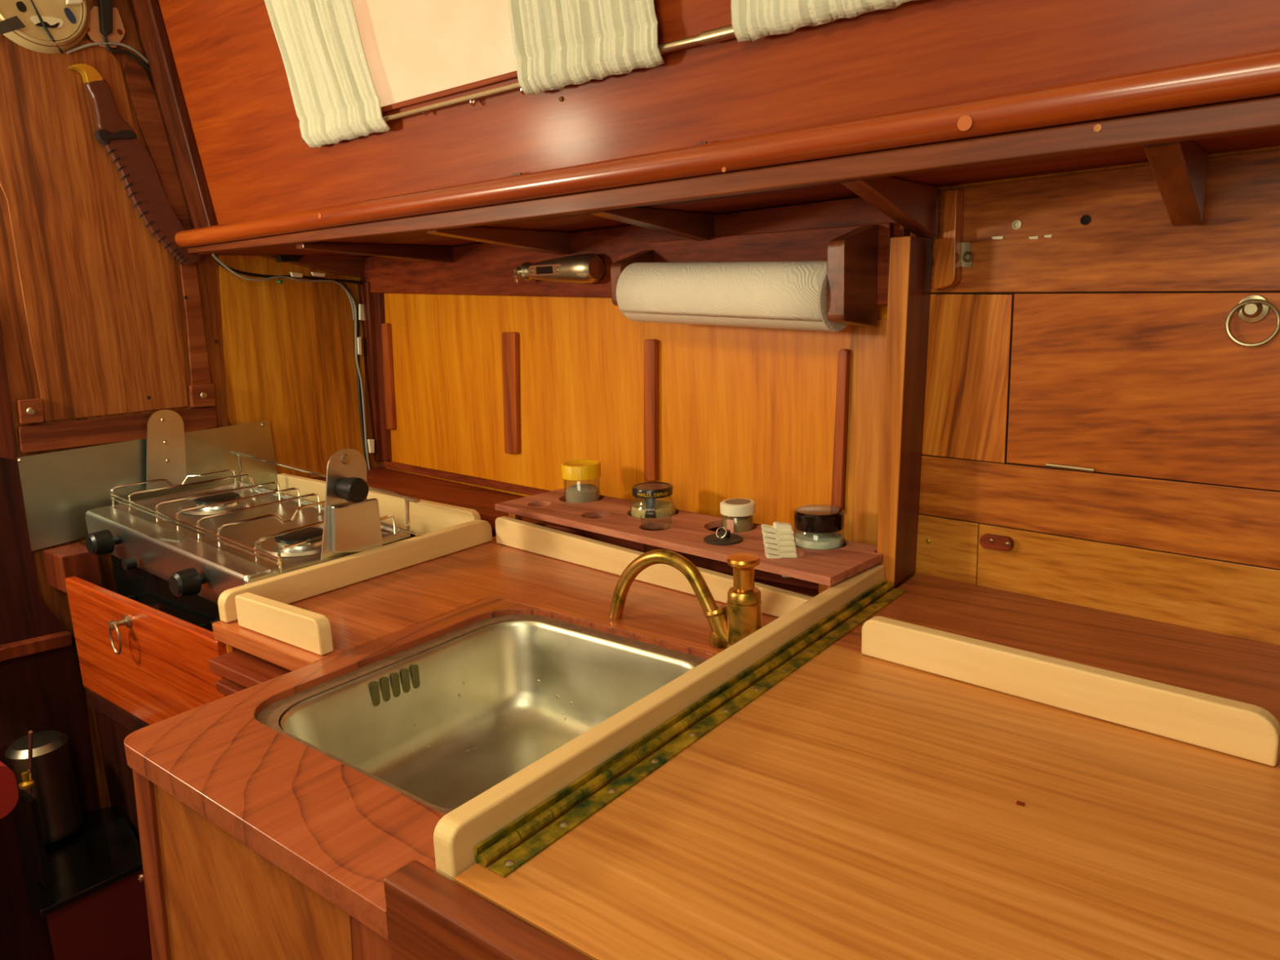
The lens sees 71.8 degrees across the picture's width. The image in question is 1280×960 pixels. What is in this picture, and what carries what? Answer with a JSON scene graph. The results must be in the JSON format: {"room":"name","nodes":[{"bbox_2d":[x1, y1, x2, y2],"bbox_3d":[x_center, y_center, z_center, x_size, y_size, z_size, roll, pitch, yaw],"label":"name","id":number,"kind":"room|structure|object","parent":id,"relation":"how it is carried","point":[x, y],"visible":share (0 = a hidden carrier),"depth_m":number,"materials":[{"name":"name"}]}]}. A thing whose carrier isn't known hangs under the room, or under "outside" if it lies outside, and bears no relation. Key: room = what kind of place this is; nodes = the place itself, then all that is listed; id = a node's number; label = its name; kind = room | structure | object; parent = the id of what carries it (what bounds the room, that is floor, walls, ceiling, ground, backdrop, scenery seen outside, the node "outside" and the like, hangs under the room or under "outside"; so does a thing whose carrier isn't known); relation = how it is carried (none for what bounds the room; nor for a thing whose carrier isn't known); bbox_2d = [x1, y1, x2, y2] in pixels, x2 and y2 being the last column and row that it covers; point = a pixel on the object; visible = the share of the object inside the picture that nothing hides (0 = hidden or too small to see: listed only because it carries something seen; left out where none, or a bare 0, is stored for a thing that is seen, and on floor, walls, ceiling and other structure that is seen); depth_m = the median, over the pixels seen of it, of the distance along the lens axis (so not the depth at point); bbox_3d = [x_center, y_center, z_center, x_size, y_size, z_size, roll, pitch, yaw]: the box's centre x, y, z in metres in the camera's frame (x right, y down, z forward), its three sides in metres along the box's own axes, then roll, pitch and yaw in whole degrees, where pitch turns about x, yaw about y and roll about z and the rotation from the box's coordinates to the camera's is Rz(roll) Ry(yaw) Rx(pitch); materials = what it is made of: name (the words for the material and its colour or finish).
{"room":"ship interior","nodes":[
{"label":"ship interior","id":0,"kind":"room"},
{"bbox_2d":[0,0,391,808],"bbox_3d":[-1.271,-0.024,1.741,0.030,2.150,1.810,7,15,38],"label":"wooden frame","id":1,"kind":"structure","parent":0,"point":[23,383],"depth_m":1.85,"materials":[{"name":"brown wood"}]},
{"bbox_2d":[0,321,35,575],"bbox_3d":[-1.282,0.073,1.707,0.011,0.894,0.193,7,15,38],"label":"trim","id":2,"kind":"structure","parent":1,"relation":"attached to","point":[8,450],"depth_m":1.73,"materials":[{"name":"brown wood"}]},
{"bbox_2d":[16,398,44,424],"bbox_3d":[-1.211,-0.137,1.759,0.018,0.048,0.044,7,15,38],"label":"trim","id":3,"kind":"structure","parent":1,"relation":"attached to","point":[28,411],"depth_m":1.75,"materials":[{"name":"brown wood"}]},
{"bbox_2d":[0,631,71,662],"bbox_3d":[-1.243,0.343,1.758,0.028,0.039,0.202,7,15,38],"label":"trim","id":4,"kind":"structure","parent":1,"relation":"attached to","point":[61,639],"depth_m":1.78,"materials":[{"name":"brown wood"}]},
{"bbox_2d":[0,0,89,53],"bbox_3d":[-1.157,-0.926,1.694,0.036,0.198,0.198,7,15,38],"label":"clock","id":5,"kind":"object","parent":1,"relation":"attached to","point":[42,26],"visible":1,"depth_m":1.71,"materials":[{"name":"beige"}]},
{"bbox_2d":[0,457,98,959],"bbox_3d":[-1.277,0.624,1.786,0.004,1.390,0.330,7,15,38],"label":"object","id":6,"kind":"structure","parent":1,"relation":"attached to","point":[40,691],"depth_m":1.80,"materials":[{"name":"brown wood"}]},
{"bbox_2d":[0,36,187,422],"bbox_3d":[-1.136,-0.506,1.810,0.005,0.751,0.345,7,15,38],"label":"wall panel","id":7,"kind":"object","parent":1,"relation":"in","point":[100,294],"depth_m":1.80,"materials":[{"name":"brown wood"}]},
{"bbox_2d":[86,0,124,48],"bbox_3d":[-1.084,-0.937,1.788,0.017,0.113,0.082,7,15,38],"label":"switch plate","id":8,"kind":"object","parent":1,"relation":"attached to","point":[105,20],"visible":1,"depth_m":1.79,"materials":[{"name":"brown plastic"}]},
{"bbox_2d":[97,0,112,35],"bbox_3d":[-1.079,-0.947,1.790,0.014,0.094,0.033,7,15,38],"label":"switch","id":9,"kind":"object","parent":8,"relation":"attached to","point":[104,8],"depth_m":1.78,"materials":[{"name":"black plastic"}]},
{"bbox_2d":[17,406,216,453],"bbox_3d":[-1.107,-0.111,1.902,0.013,0.060,0.395,7,15,38],"label":"trim","id":10,"kind":"structure","parent":1,"relation":"attached to","point":[46,437],"depth_m":1.85,"materials":[{"name":"brown wood"}]},
{"bbox_2d":[67,63,201,265],"bbox_3d":[-1.056,-0.654,1.867,0.021,0.388,0.210,7,15,38],"label":"knife","id":11,"kind":"object","parent":1,"relation":"attached to","point":[137,169],"visible":0.98,"depth_m":1.85,"materials":[{"name":"brown leather"}]},
{"bbox_2d":[17,409,278,551],"bbox_3d":[-1.054,-0.028,1.956,0.022,0.253,0.542,7,15,38],"label":"plate","id":12,"kind":"object","parent":1,"relation":"attached to","point":[59,488],"depth_m":1.91,"materials":[{"name":"silver metal"}]},
{"bbox_2d":[123,62,211,385],"bbox_3d":[-1.030,-0.522,1.943,0.008,0.727,0.096,7,15,38],"label":"trim","id":13,"kind":"structure","parent":1,"relation":"attached to","point":[143,97],"depth_m":1.93,"materials":[{"name":"brown wood"}]},
{"bbox_2d":[128,0,217,229],"bbox_3d":[-1.000,-0.830,1.868,0.086,0.645,0.115,7,15,38],"label":"trim","id":14,"kind":"structure","parent":1,"relation":"attached to","point":[148,22],"depth_m":1.87,"materials":[{"name":"brown wood"}]},
{"bbox_2d":[188,384,215,407],"bbox_3d":[-1.000,-0.192,2.022,0.018,0.051,0.056,7,15,38],"label":"trim","id":15,"kind":"structure","parent":1,"relation":"attached to","point":[202,395],"depth_m":2.02,"materials":[{"name":"brown wood"}]},
{"bbox_2d":[66,41,355,319],"bbox_3d":[-0.929,-0.646,2.009,0.030,0.580,0.582,8,15,40],"label":"cable","id":16,"kind":"object","parent":1,"relation":"attached to","point":[73,50],"visible":0.63,"depth_m":2.02,"materials":[{"name":"grey plastic"}]},
{"bbox_2d":[102,35,362,284],"bbox_3d":[-0.901,-0.703,2.039,0.032,0.499,0.543,8,15,41],"label":"cable","id":17,"kind":"object","parent":1,"relation":"attached to","point":[108,48],"visible":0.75,"depth_m":2.04,"materials":[{"name":"black plastic"}]},
{"bbox_2d":[218,255,367,477],"bbox_3d":[-0.850,-0.284,2.215,0.003,0.604,0.401,7,15,38],"label":"wall panel","id":18,"kind":"object","parent":1,"relation":"attached to","point":[290,361],"depth_m":2.20,"materials":[{"name":"brown wood"}]},
{"bbox_2d":[257,255,364,278],"bbox_3d":[-0.830,-0.547,2.176,0.026,0.104,0.393,7,15,38],"label":"trim","id":19,"kind":"structure","parent":1,"relation":"attached to","point":[351,266],"depth_m":2.24,"materials":[{"name":"brown wood"}]},
{"bbox_2d":[341,282,368,470],"bbox_3d":[-0.746,-0.264,2.341,0.010,0.514,0.042,7,15,38],"label":"cable","id":20,"kind":"object","parent":1,"relation":"attached to","point":[344,285],"visible":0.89,"depth_m":2.35,"materials":[{"name":"black plastic"}]},
{"bbox_2d":[348,292,370,470],"bbox_3d":[-0.740,-0.248,2.346,0.006,0.489,0.021,7,15,38],"label":"cable","id":21,"kind":"object","parent":1,"relation":"attached to","point":[352,298],"visible":0.94,"depth_m":2.34,"materials":[{"name":"grey plastic"}]},
{"bbox_2d":[65,450,420,724],"bbox_3d":[-0.795,0.206,1.715,0.732,0.411,0.445,7,15,38],"label":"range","id":22,"kind":"object","parent":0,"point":[175,554],"depth_m":1.63,"materials":[{"name":"metal"}]},
{"bbox_2d":[111,544,384,631],"bbox_3d":[-0.767,0.258,1.749,0.575,0.258,0.317,7,15,38],"label":"oven","id":23,"kind":"object","parent":22,"relation":"in","point":[146,582],"depth_m":1.65,"materials":[{"name":"black metal"}]},
{"bbox_2d":[157,0,1279,224],"bbox_3d":[0.079,-0.700,1.058,2.800,0.666,0.118,7,15,38],"label":"wall","id":24,"kind":"structure","parent":0,"point":[255,162],"depth_m":1.14,"materials":[{"name":"red wood"}]},
{"bbox_2d":[296,242,453,262],"bbox_3d":[-0.551,-0.482,1.881,0.026,0.036,0.376,7,15,38],"label":"trim","id":25,"kind":"structure","parent":24,"relation":"attached to","point":[441,254],"depth_m":1.89,"materials":[{"name":"brown wood"}]},
{"bbox_2d":[351,0,517,113],"bbox_3d":[-0.305,-0.778,1.321,0.660,0.368,0.063,7,15,38],"label":"window","id":26,"kind":"structure","parent":24,"relation":"in","point":[417,51],"depth_m":1.38,"materials":[{"name":"beige"}]},
{"bbox_2d":[426,226,570,255],"bbox_3d":[-0.249,-0.436,1.619,0.026,0.043,0.331,7,15,38],"label":"trim","id":27,"kind":"structure","parent":24,"relation":"attached to","point":[557,242],"depth_m":1.63,"materials":[{"name":"brown wood"}]},
{"bbox_2d":[302,24,736,142],"bbox_3d":[-0.052,-0.560,1.193,1.445,0.016,0.015,7,15,38],"label":"curtain rod","id":28,"kind":"object","parent":24,"relation":"attached to","point":[724,33],"visible":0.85,"depth_m":1.12,"materials":[{"name":"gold metal"}]},
{"bbox_2d":[264,0,391,147],"bbox_3d":[-0.555,-0.800,1.493,0.271,0.428,0.085,7,15,38],"label":"curtain","id":29,"kind":"object","parent":28,"relation":"hanging from","point":[335,98],"visible":1,"depth_m":1.51,"materials":[{"name":"white fabric"}]},
{"bbox_2d":[507,0,664,94],"bbox_3d":[-0.093,-0.746,1.135,0.266,0.429,0.086,7,15,38],"label":"curtain","id":30,"kind":"object","parent":28,"relation":"hanging from","point":[557,44],"visible":1,"depth_m":1.19,"materials":[{"name":"white fabric"}]},
{"bbox_2d":[730,0,915,42],"bbox_3d":[0.229,-0.708,0.884,0.358,0.429,0.085,7,15,38],"label":"curtain","id":31,"kind":"object","parent":28,"relation":"hanging from","point":[752,20],"visible":1,"depth_m":1.01,"materials":[{"name":"white fabric"}]},
{"bbox_2d":[589,206,714,241],"bbox_3d":[0.026,-0.398,1.379,0.026,0.044,0.290,7,15,38],"label":"trim","id":32,"kind":"structure","parent":24,"relation":"attached to","point":[696,226],"depth_m":1.39,"materials":[{"name":"brown wood"}]},
{"bbox_2d":[174,48,1279,247],"bbox_3d":[0.085,-0.402,1.114,2.790,0.035,0.060,7,15,38],"label":"trim","id":33,"kind":"structure","parent":24,"relation":"attached to","point":[1255,75],"depth_m":0.97,"materials":[{"name":"red wood"}]},
{"bbox_2d":[187,95,1279,253],"bbox_3d":[0.092,-0.372,1.122,2.796,0.026,0.022,7,15,38],"label":"trim","id":34,"kind":"structure","parent":24,"relation":"attached to","point":[1262,114],"depth_m":0.98,"materials":[{"name":"brown wood"}]},
{"bbox_2d":[198,129,1279,257],"bbox_3d":[0.232,-0.422,1.307,2.810,0.014,0.451,7,15,38],"label":"shelf","id":35,"kind":"object","parent":24,"relation":"attached to","point":[1091,160],"visible":0.33,"depth_m":1.24,"materials":[{"name":"brown wood"}]},
{"bbox_2d":[267,254,303,262],"bbox_3d":[-0.846,-0.536,2.110,0.024,0.033,0.092,7,15,38],"label":"connector","id":36,"kind":"object","parent":35,"relation":"attached to","point":[279,258],"visible":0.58,"depth_m":2.11,"materials":[{"name":"black plastic"}]},
{"bbox_2d":[841,176,937,237],"bbox_3d":[0.321,-0.347,1.125,0.026,0.066,0.245,7,15,38],"label":"trim","id":37,"kind":"structure","parent":24,"relation":"attached to","point":[912,205],"depth_m":1.13,"materials":[{"name":"brown wood"}]},
{"bbox_2d":[1143,140,1208,226],"bbox_3d":[0.558,-0.309,0.921,0.030,0.076,0.210,7,15,38],"label":"trim","id":38,"kind":"structure","parent":24,"relation":"attached to","point":[1180,169],"depth_m":0.92,"materials":[{"name":"brown wood"}]},
{"bbox_2d":[383,146,1279,591],"bbox_3d":[0.291,0.290,1.538,2.888,1.500,0.030,9,16,44],"label":"wall","id":39,"kind":"structure","parent":0,"point":[744,412],"depth_m":1.75,"materials":[{"name":"orange wood"}]},
{"bbox_2d":[358,280,382,461],"bbox_3d":[-0.732,-0.288,2.388,0.131,0.492,0.030,9,16,44],"label":"trim","id":40,"kind":"structure","parent":39,"relation":"attached to","point":[366,297],"depth_m":2.35,"materials":[{"name":"brown wood"}]},
{"bbox_2d":[373,293,391,460],"bbox_3d":[-0.684,-0.269,2.354,0.065,0.447,0.016,9,16,44],"label":"trim","id":41,"kind":"structure","parent":39,"relation":"attached to","point":[379,303],"depth_m":2.34,"materials":[{"name":"brown wood"}]},
{"bbox_2d":[381,323,396,429],"bbox_3d":[-0.668,-0.272,2.339,0.066,0.281,0.012,9,16,44],"label":"trim","id":42,"kind":"structure","parent":39,"relation":"attached to","point":[388,364],"depth_m":2.33,"materials":[{"name":"brown wood"}]},
{"bbox_2d":[501,332,520,453],"bbox_3d":[-0.286,-0.192,1.973,0.066,0.273,0.012,9,16,44],"label":"trim","id":43,"kind":"structure","parent":39,"relation":"attached to","point":[509,340],"depth_m":1.97,"materials":[{"name":"brown wood"}]},
{"bbox_2d":[383,460,723,531],"bbox_3d":[-0.151,0.040,1.892,1.530,0.022,0.014,9,16,44],"label":"trim","id":44,"kind":"structure","parent":39,"relation":"attached to","point":[395,465],"depth_m":2.14,"materials":[{"name":"brown wood"}]},
{"bbox_2d":[512,253,604,283],"bbox_3d":[-0.162,-0.411,1.740,0.057,0.056,0.233,-13,16,-43],"label":"reading lamp","id":45,"kind":"object","parent":39,"relation":"attached to","point":[589,268],"visible":1,"depth_m":1.69,"materials":[{"name":"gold metal"}]},
{"bbox_2d":[528,264,561,275],"bbox_3d":[-0.184,-0.410,1.728,0.104,0.022,0.016,7,15,38],"label":"switch plate","id":46,"kind":"object","parent":45,"relation":"attached to","point":[534,269],"depth_m":1.73,"materials":[{"name":"brown metal"}]},
{"bbox_2d":[317,466,837,590],"bbox_3d":[-0.182,0.072,1.871,1.537,0.030,0.238,7,15,38],"label":"ledge","id":47,"kind":"object","parent":39,"relation":"attached to","point":[482,500],"visible":0.21,"depth_m":1.96,"materials":[{"name":"brown wood"}]},
{"bbox_2d":[363,196,910,297],"bbox_3d":[-0.164,-0.417,1.789,1.530,0.154,0.022,9,16,44],"label":"trim","id":48,"kind":"structure","parent":39,"relation":"attached to","point":[485,268],"depth_m":1.75,"materials":[{"name":"brown wood"}]},
{"bbox_2d":[644,339,658,480],"bbox_3d":[0.021,-0.130,1.677,0.042,0.271,0.012,9,16,44],"label":"trim","id":49,"kind":"structure","parent":39,"relation":"attached to","point":[651,346],"depth_m":1.67,"materials":[{"name":"brown wood"}]},
{"bbox_2d":[610,222,893,326],"bbox_3d":[0.154,-0.317,1.402,0.487,0.152,0.102,9,16,44],"label":"towel holder","id":50,"kind":"object","parent":39,"relation":"attached to","point":[857,257],"visible":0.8,"depth_m":1.28,"materials":[{"name":"brown wood"}]},
{"bbox_2d":[616,261,847,332],"bbox_3d":[0.138,-0.294,1.403,0.414,0.120,0.101,9,16,44],"label":"paper towel roll","id":51,"kind":"object","parent":50,"relation":"on","point":[770,295],"visible":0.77,"depth_m":1.35,"materials":[{"name":"beige paper"}]},
{"bbox_2d":[831,348,850,510],"bbox_3d":[0.316,-0.074,1.393,0.028,0.262,0.012,9,16,44],"label":"trim","id":52,"kind":"structure","parent":39,"relation":"attached to","point":[839,463],"depth_m":1.39,"materials":[{"name":"brown wood"}]},
{"bbox_2d":[844,325,858,541],"bbox_3d":[0.333,-0.063,1.385,0.027,0.370,0.004,9,16,44],"label":"trim","id":53,"kind":"structure","parent":39,"relation":"attached to","point":[854,338],"depth_m":1.38,"materials":[{"name":"brown wood"}]},
{"bbox_2d":[851,319,887,546],"bbox_3d":[0.357,-0.059,1.356,0.068,0.370,0.012,9,16,44],"label":"trim","id":54,"kind":"structure","parent":39,"relation":"attached to","point":[871,355],"depth_m":1.35,"materials":[{"name":"brown wood"}]},
{"bbox_2d":[876,235,933,586],"bbox_3d":[0.378,-0.093,1.267,0.042,0.490,0.090,7,15,38],"label":"trim","id":55,"kind":"structure","parent":39,"relation":"attached to","point":[910,256],"depth_m":1.24,"materials":[{"name":"brown wood"}]},
{"bbox_2d":[908,514,978,584],"bbox_3d":[0.442,0.104,1.315,0.121,0.101,0.004,9,16,44],"label":"trim board","id":56,"kind":"object","parent":39,"relation":"attached to","point":[952,553],"visible":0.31,"depth_m":1.30,"materials":[{"name":"brown wood"}]},
{"bbox_2d":[933,189,963,289],"bbox_3d":[0.423,-0.328,1.212,0.030,0.130,0.022,9,16,44],"label":"trim","id":57,"kind":"structure","parent":39,"relation":"attached to","point":[948,249],"depth_m":1.20,"materials":[{"name":"brown wood"}]},
{"bbox_2d":[921,293,1012,462],"bbox_3d":[0.445,-0.146,1.252,0.154,0.234,0.003,9,16,44],"label":"trim board","id":58,"kind":"object","parent":39,"relation":"attached to","point":[965,415],"visible":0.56,"depth_m":1.24,"materials":[{"name":"brown wood"}]},
{"bbox_2d":[910,149,1279,292],"bbox_3d":[0.834,-0.250,0.835,1.263,0.172,0.002,9,16,44],"label":"wall panel","id":59,"kind":"object","parent":39,"relation":"attached to","point":[1130,242],"depth_m":1.07,"materials":[{"name":"brown wood"}]},
{"bbox_2d":[960,242,973,266],"bbox_3d":[0.445,-0.307,1.206,0.018,0.034,0.007,9,16,44],"label":"plate","id":60,"kind":"object","parent":59,"relation":"attached to","point":[966,254],"visible":1,"depth_m":1.21,"materials":[{"name":"silver metal"}]},
{"bbox_2d":[918,455,1279,568],"bbox_3d":[0.846,0.078,0.901,1.263,0.094,0.004,9,16,44],"label":"trim board","id":61,"kind":"object","parent":39,"relation":"attached to","point":[1238,525],"depth_m":1.13,"materials":[{"name":"brown wood"}]},
{"bbox_2d":[918,290,1279,585],"bbox_3d":[0.842,-0.059,0.874,1.262,0.562,0.001,9,16,44],"label":"trim","id":62,"kind":"structure","parent":39,"relation":"attached to","point":[1206,291],"depth_m":1.15,"materials":[{"name":"brown wood"}]},
{"bbox_2d":[977,523,1279,645],"bbox_3d":[0.893,0.176,0.877,1.141,0.101,0.004,9,16,44],"label":"trim board","id":63,"kind":"object","parent":39,"relation":"attached to","point":[1242,601],"visible":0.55,"depth_m":1.12,"materials":[{"name":"brown wood"}]},
{"bbox_2d":[979,533,1013,551],"bbox_3d":[0.499,0.088,1.240,0.045,0.021,0.012,9,16,44],"label":"latch","id":64,"kind":"object","parent":63,"relation":"attached to","point":[990,541],"visible":1,"depth_m":1.24,"materials":[{"name":"brown wood"}]},
{"bbox_2d":[1006,292,1279,490],"bbox_3d":[0.730,-0.096,0.968,0.654,0.231,0.014,9,16,44],"label":"flap","id":65,"kind":"object","parent":39,"relation":"attached to","point":[1172,386],"visible":1,"depth_m":1.08,"materials":[{"name":"brown wood"}]},
{"bbox_3d":[-0.460,1.276,0.668,2.800,0.030,2.600,7,15,38],"label":"floor","id":66,"kind":"structure","parent":0,"visible":0},
{"bbox_2d":[0,760,18,818],"bbox_3d":[-1.228,0.462,1.363,0.500,0.085,0.310,7,15,38],"label":"bench cushion","id":67,"kind":"object","parent":66,"relation":"on","point":[9,793],"visible":1,"depth_m":1.32,"materials":[{"name":"red fabric"}]},
{"bbox_2d":[45,868,152,959],"bbox_3d":[-1.088,0.898,1.806,0.162,0.306,0.292,-9,13,-31],"label":"support","id":68,"kind":"object","parent":66,"relation":"on","point":[110,922],"visible":0.46,"depth_m":1.70,"materials":[{"name":"red paint"}]},
{"bbox_2d":[13,786,142,916],"bbox_3d":[-1.122,0.708,1.762,0.191,0.302,0.349,-12,15,-39],"label":"tray","id":69,"kind":"object","parent":68,"relation":"in","point":[104,850],"visible":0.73,"depth_m":1.71,"materials":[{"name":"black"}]},
{"bbox_2d":[4,730,82,844],"bbox_3d":[-1.175,0.581,1.705,0.107,0.312,0.283,-7,12,-23],"label":"metal canister","id":70,"kind":"object","parent":69,"relation":"on","point":[40,762],"visible":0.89,"depth_m":1.76,"materials":[{"name":"silver metal"}]},
{"bbox_2d":[93,708,133,830],"bbox_3d":[-1.120,0.616,1.897,0.103,0.823,0.017,7,15,38],"label":"board","id":71,"kind":"object","parent":66,"relation":"on","point":[106,726],"visible":0.21,"depth_m":1.89,"materials":[{"name":"brown wood"}]},
{"bbox_2d":[43,542,102,592],"bbox_3d":[-1.151,0.178,1.796,0.096,0.075,0.066,7,15,38],"label":"block","id":72,"kind":"object","parent":71,"relation":"attached to","point":[62,562],"visible":0.84,"depth_m":1.77,"materials":[{"name":"brown wood"}]},
{"bbox_2d":[86,688,149,732],"bbox_3d":[-0.857,0.479,1.664,0.690,0.035,0.078,7,15,38],"label":"shelf edge","id":73,"kind":"object","parent":71,"relation":"attached to","point":[113,712],"visible":0.2,"depth_m":1.76,"materials":[{"name":"brown wood"}]},
{"bbox_2d":[114,720,140,844],"bbox_3d":[-0.828,0.778,1.698,0.630,0.564,0.015,7,15,38],"label":"panel","id":74,"kind":"object","parent":66,"relation":"on","point":[122,732],"visible":0.09,"depth_m":1.84,"materials":[{"name":"brown wood"}]},
{"bbox_2d":[226,644,238,653],"bbox_3d":[-0.436,0.617,1.643,0.017,0.872,0.560,7,15,38],"label":"base cabinet","id":75,"kind":"object","parent":66,"relation":"on","point":[229,648],"visible":0.02,"depth_m":1.34,"materials":[{"name":"brown wood"}]},
{"bbox_2d":[215,678,246,695],"bbox_3d":[-0.436,0.289,1.375,0.240,0.016,0.334,7,15,38],"label":"board","id":76,"kind":"object","parent":75,"relation":"attached to","point":[226,686],"visible":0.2,"depth_m":1.30,"materials":[{"name":"brown wood"}]},
{"bbox_2d":[208,648,292,688],"bbox_3d":[-0.440,0.256,1.367,0.244,0.020,0.338,7,15,38],"label":"board","id":77,"kind":"object","parent":75,"relation":"attached to","point":[246,669],"visible":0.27,"depth_m":1.28,"materials":[{"name":"brown wood"}]},
{"bbox_2d":[132,728,391,959],"bbox_3d":[-0.318,0.728,1.045,0.543,0.884,0.240,7,15,38],"label":"base cabinet","id":78,"kind":"object","parent":66,"relation":"on","point":[210,895],"visible":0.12,"depth_m":0.92,"materials":[{"name":"brown wood"}]},
{"bbox_2d":[124,536,816,941],"bbox_3d":[-0.219,0.235,1.215,0.810,0.027,0.831,7,15,38],"label":"countertop","id":79,"kind":"structure","parent":78,"relation":"on","point":[339,828],"depth_m":1.04,"materials":[{"name":"brown wood"}]},
{"bbox_2d":[235,592,333,655],"bbox_3d":[-0.505,0.200,1.248,0.213,0.050,0.020,7,14,37],"label":"rail","id":80,"kind":"object","parent":79,"relation":"on","point":[310,631],"visible":1,"depth_m":1.23,"materials":[{"name":"beige wood"}]},
{"bbox_2d":[217,519,492,622],"bbox_3d":[-0.461,0.144,1.528,0.022,0.045,0.534,7,15,38],"label":"rail","id":81,"kind":"object","parent":79,"relation":"on","point":[288,588],"visible":1,"depth_m":1.50,"materials":[{"name":"beige wood"}]},
{"bbox_2d":[320,448,382,559],"bbox_3d":[-0.483,0.045,1.490,0.046,0.192,0.114,7,15,38],"label":"bracket","id":82,"kind":"object","parent":81,"relation":"attached to","point":[352,522],"visible":0.97,"depth_m":1.49,"materials":[{"name":"metal"}]},
{"bbox_2d":[276,473,480,535],"bbox_3d":[-0.604,0.059,1.972,0.723,0.084,0.018,7,15,38],"label":"rail","id":83,"kind":"object","parent":79,"relation":"attached to","point":[426,517],"visible":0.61,"depth_m":1.88,"materials":[{"name":"beige wood"}]},
{"bbox_2d":[280,620,696,809],"bbox_3d":[-0.167,0.331,1.087,0.375,0.147,0.409,7,15,38],"label":"sink","id":84,"kind":"object","parent":79,"relation":"in","point":[444,725],"visible":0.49,"depth_m":1.22,"materials":[{"name":"silver metal"}]},
{"bbox_2d":[495,515,813,617],"bbox_3d":[-0.009,0.136,1.461,0.734,0.053,0.018,9,16,43],"label":"rail","id":85,"kind":"object","parent":79,"relation":"on","point":[512,532],"visible":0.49,"depth_m":1.49,"materials":[{"name":"beige wood"}]},
{"bbox_2d":[433,564,884,881],"bbox_3d":[0.099,0.222,0.982,0.022,0.066,0.805,7,15,38],"label":"rail","id":86,"kind":"object","parent":79,"relation":"on","point":[456,834],"visible":0.58,"depth_m":0.81,"materials":[{"name":"beige wood"}]},
{"bbox_2d":[608,549,762,648],"bbox_3d":[0.057,0.152,1.206,0.251,0.130,0.052,7,15,38],"label":"tap","id":87,"kind":"object","parent":79,"relation":"on","point":[741,617],"visible":0.94,"depth_m":1.15,"materials":[{"name":"gold metal"}]},
{"bbox_2d":[704,605,728,647],"bbox_3d":[0.108,0.195,1.166,0.049,0.058,0.032,7,15,38],"label":"socket","id":88,"kind":"object","parent":87,"relation":"attached to","point":[717,616],"depth_m":1.16,"materials":[{"name":"gold metal"}]},
{"bbox_2d":[494,488,881,593],"bbox_3d":[0.053,0.111,1.505,0.745,0.080,0.183,9,16,44],"label":"spice rack","id":89,"kind":"object","parent":79,"relation":"on","point":[687,531],"visible":0.82,"depth_m":1.43,"materials":[{"name":"brown wood"}]},
{"bbox_2d":[560,459,600,518],"bbox_3d":[-0.111,0.025,1.708,0.076,0.118,0.076,7,15,38],"label":"storage jar","id":90,"kind":"object","parent":89,"relation":"in","point":[578,469],"visible":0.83,"depth_m":1.68,"materials":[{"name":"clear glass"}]},
{"bbox_2d":[629,481,676,530],"bbox_3d":[0.024,0.058,1.578,0.086,0.096,0.086,7,15,38],"label":"jar","id":91,"kind":"object","parent":89,"relation":"on","point":[651,508],"visible":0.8,"depth_m":1.55,"materials":[{"name":"clear glass"}]},
{"bbox_2d":[703,526,742,545],"bbox_3d":[0.129,0.083,1.375,0.061,0.021,0.061,7,15,38],"label":"plug","id":92,"kind":"object","parent":89,"relation":"on","point":[724,537],"visible":1,"depth_m":1.37,"materials":[{"name":"brown rubber"}]},
{"bbox_2d":[720,497,755,533],"bbox_3d":[0.161,0.080,1.451,0.058,0.092,0.058,7,15,38],"label":"spice jar","id":93,"kind":"object","parent":89,"relation":"in","point":[737,512],"visible":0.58,"depth_m":1.43,"materials":[{"name":"clear glass"}]},
{"bbox_2d":[760,521,797,577],"bbox_3d":[0.204,0.100,1.280,0.054,0.078,0.027,-2,11,0],"label":"brush","id":94,"kind":"object","parent":89,"relation":"on","point":[779,541],"visible":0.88,"depth_m":1.27,"materials":[{"name":"beige plastic"}]},
{"bbox_2d":[794,504,845,550],"bbox_3d":[0.273,0.093,1.348,0.079,0.100,0.079,7,15,38],"label":"jar","id":95,"kind":"object","parent":89,"relation":"on","point":[818,524],"visible":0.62,"depth_m":1.32,"materials":[{"name":"clear glass"}]},
{"bbox_2d":[720,572,818,595],"bbox_3d":[0.039,0.243,1.565,0.775,0.200,0.018,7,15,38],"label":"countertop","id":96,"kind":"structure","parent":79,"relation":"attached to","point":[767,583],"depth_m":1.39,"materials":[{"name":"brown wood"}]},
{"bbox_2d":[383,573,1279,959],"bbox_3d":[0.612,0.734,0.723,1.284,0.930,0.924,7,15,38],"label":"countertop","id":97,"kind":"structure","parent":66,"relation":"on","point":[860,806],"depth_m":0.70,"materials":[{"name":"brown wood"}]},
{"bbox_2d":[474,578,906,877],"bbox_3d":[0.126,0.220,0.970,0.033,0.013,0.780,7,15,38],"label":"piano hinge","id":98,"kind":"object","parent":97,"relation":"on","point":[501,842],"visible":1,"depth_m":0.84,"materials":[{"name":"gold metal"}]},
{"bbox_2d":[861,616,1279,766],"bbox_3d":[0.412,0.204,0.909,0.404,0.046,0.019,9,16,43],"label":"rail","id":99,"kind":"object","parent":97,"relation":"on","point":[1248,731],"visible":1,"depth_m":0.87,"materials":[{"name":"beige wood"}]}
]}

